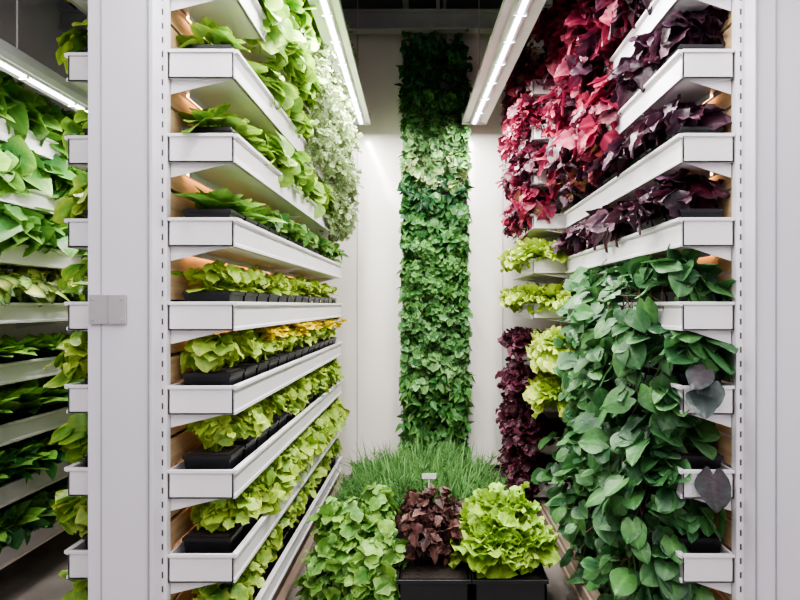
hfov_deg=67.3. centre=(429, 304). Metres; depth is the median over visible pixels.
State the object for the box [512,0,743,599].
shelf rack
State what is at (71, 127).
plants
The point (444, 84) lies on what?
pocket
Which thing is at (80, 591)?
plants
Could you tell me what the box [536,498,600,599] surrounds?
rail
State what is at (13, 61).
linear light fixture
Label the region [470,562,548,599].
planter box
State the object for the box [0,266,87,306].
plants
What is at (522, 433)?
leaf lettuce
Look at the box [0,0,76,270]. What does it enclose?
wall
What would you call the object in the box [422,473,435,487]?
plant label
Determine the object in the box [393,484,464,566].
lettuce
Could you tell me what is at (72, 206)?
plants
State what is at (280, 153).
plants
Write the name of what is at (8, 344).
plants
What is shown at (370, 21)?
ceiling beam
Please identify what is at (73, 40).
plants
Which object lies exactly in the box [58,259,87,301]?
plants
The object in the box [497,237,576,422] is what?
leaf lettuce
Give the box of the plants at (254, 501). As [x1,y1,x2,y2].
[190,397,349,599]
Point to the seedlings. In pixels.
(216, 274)
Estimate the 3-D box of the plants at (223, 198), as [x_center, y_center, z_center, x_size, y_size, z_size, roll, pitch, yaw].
[-0.795,-0.384,3.428,0.383,0.155,2.688,0,0,0]
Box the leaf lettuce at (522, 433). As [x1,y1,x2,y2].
[495,326,555,502]
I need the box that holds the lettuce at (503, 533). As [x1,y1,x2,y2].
[448,481,559,577]
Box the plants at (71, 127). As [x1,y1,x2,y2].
[60,107,87,152]
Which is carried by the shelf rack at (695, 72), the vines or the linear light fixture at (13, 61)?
the vines
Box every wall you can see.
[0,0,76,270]
[85,34,710,474]
[711,0,731,468]
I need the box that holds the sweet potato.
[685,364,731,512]
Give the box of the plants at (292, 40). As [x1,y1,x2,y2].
[244,0,327,113]
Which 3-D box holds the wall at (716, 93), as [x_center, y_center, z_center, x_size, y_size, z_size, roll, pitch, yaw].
[2.450,-0.525,1.560,0.100,3.950,7.120,0,0,0]
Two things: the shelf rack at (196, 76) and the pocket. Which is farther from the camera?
the pocket
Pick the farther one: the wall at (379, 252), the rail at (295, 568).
the wall at (379, 252)
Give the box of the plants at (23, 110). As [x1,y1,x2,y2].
[0,71,87,271]
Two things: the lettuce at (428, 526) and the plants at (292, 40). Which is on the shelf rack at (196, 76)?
the plants at (292, 40)
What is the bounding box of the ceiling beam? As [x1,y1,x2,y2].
[58,0,726,33]
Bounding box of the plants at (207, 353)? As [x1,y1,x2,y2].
[180,322,335,372]
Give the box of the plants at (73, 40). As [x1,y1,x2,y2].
[56,0,87,74]
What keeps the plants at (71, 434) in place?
on the shelf rack at (196, 76)
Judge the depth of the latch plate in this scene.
2.05 m
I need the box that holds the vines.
[530,244,738,599]
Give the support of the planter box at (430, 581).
on the floor
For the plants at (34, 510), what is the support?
in the shelf rack at (18, 320)
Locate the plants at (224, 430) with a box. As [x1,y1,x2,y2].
[185,358,343,450]
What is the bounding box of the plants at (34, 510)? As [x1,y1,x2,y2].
[0,375,84,552]
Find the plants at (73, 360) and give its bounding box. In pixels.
[43,331,87,387]
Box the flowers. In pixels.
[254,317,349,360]
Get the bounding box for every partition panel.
[88,0,161,599]
[744,0,799,599]
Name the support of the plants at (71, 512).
on the shelf rack at (196, 76)
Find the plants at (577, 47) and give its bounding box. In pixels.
[495,0,645,242]
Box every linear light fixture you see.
[0,0,87,111]
[308,0,370,124]
[462,0,545,124]
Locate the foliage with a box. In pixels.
[394,29,475,459]
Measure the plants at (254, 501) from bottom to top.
0.500 m
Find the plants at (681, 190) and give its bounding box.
[550,0,732,255]
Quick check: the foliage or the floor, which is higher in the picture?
the foliage
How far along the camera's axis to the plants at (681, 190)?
2.42 m
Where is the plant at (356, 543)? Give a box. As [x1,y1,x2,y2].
[294,482,408,599]
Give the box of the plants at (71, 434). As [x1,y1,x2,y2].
[48,413,87,462]
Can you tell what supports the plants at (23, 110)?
in the shelf rack at (18, 320)
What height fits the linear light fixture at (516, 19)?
1.036 m
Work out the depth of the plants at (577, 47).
3.59 m
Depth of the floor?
3.20 m
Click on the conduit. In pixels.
(405, 2)
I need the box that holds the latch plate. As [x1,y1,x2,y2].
[89,295,126,323]
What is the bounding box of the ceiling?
[66,0,502,8]
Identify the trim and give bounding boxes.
[357,125,357,459]
[502,91,502,463]
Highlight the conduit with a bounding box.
[402,0,446,8]
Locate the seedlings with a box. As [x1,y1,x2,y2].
[183,260,337,302]
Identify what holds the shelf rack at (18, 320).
on the floor
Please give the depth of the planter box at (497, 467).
4.43 m
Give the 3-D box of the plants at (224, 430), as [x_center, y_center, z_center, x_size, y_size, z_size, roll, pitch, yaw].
[-0.796,0.485,3.406,0.343,0.258,2.531,0,0,0]
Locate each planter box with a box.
[317,538,400,599]
[344,464,519,537]
[396,538,471,599]
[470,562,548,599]
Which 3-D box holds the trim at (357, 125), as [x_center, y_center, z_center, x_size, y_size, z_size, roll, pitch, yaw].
[-0.620,-0.465,5.117,0.008,3.830,0.005,0,0,0]
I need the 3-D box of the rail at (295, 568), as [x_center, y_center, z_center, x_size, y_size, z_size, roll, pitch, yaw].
[-0.755,1.385,3.500,0.110,0.130,3.000,0,0,0]
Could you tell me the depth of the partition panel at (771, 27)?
2.06 m
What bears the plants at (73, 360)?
on the shelf rack at (196, 76)
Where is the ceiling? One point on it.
(346, 4)
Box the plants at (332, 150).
[302,0,363,242]
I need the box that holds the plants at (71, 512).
[52,489,87,536]
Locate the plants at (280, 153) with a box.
[175,17,336,218]
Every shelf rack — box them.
[0,118,87,569]
[64,0,342,599]
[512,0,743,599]
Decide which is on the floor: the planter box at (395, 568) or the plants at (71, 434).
the planter box at (395, 568)
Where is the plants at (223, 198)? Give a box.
[174,186,349,263]
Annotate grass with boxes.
[327,432,512,512]
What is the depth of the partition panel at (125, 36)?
2.06 m
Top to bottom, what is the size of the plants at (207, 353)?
0.170 m
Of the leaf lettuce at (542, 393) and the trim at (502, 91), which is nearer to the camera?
the leaf lettuce at (542, 393)
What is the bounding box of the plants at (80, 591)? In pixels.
[58,570,87,599]
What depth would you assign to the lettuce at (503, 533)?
2.84 m
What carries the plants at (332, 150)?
in the shelf rack at (196, 76)
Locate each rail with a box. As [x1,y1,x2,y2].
[272,473,345,599]
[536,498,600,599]
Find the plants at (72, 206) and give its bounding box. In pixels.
[53,171,87,224]
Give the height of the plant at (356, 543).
0.582 m
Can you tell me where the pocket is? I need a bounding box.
[402,45,467,455]
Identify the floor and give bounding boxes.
[0,476,731,599]
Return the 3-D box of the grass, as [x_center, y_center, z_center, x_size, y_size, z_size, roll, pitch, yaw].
[-0.068,1.116,4.028,1.374,0.420,1.262,0,0,5]
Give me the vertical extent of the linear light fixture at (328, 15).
1.036 m
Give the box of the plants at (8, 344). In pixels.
[0,332,70,356]

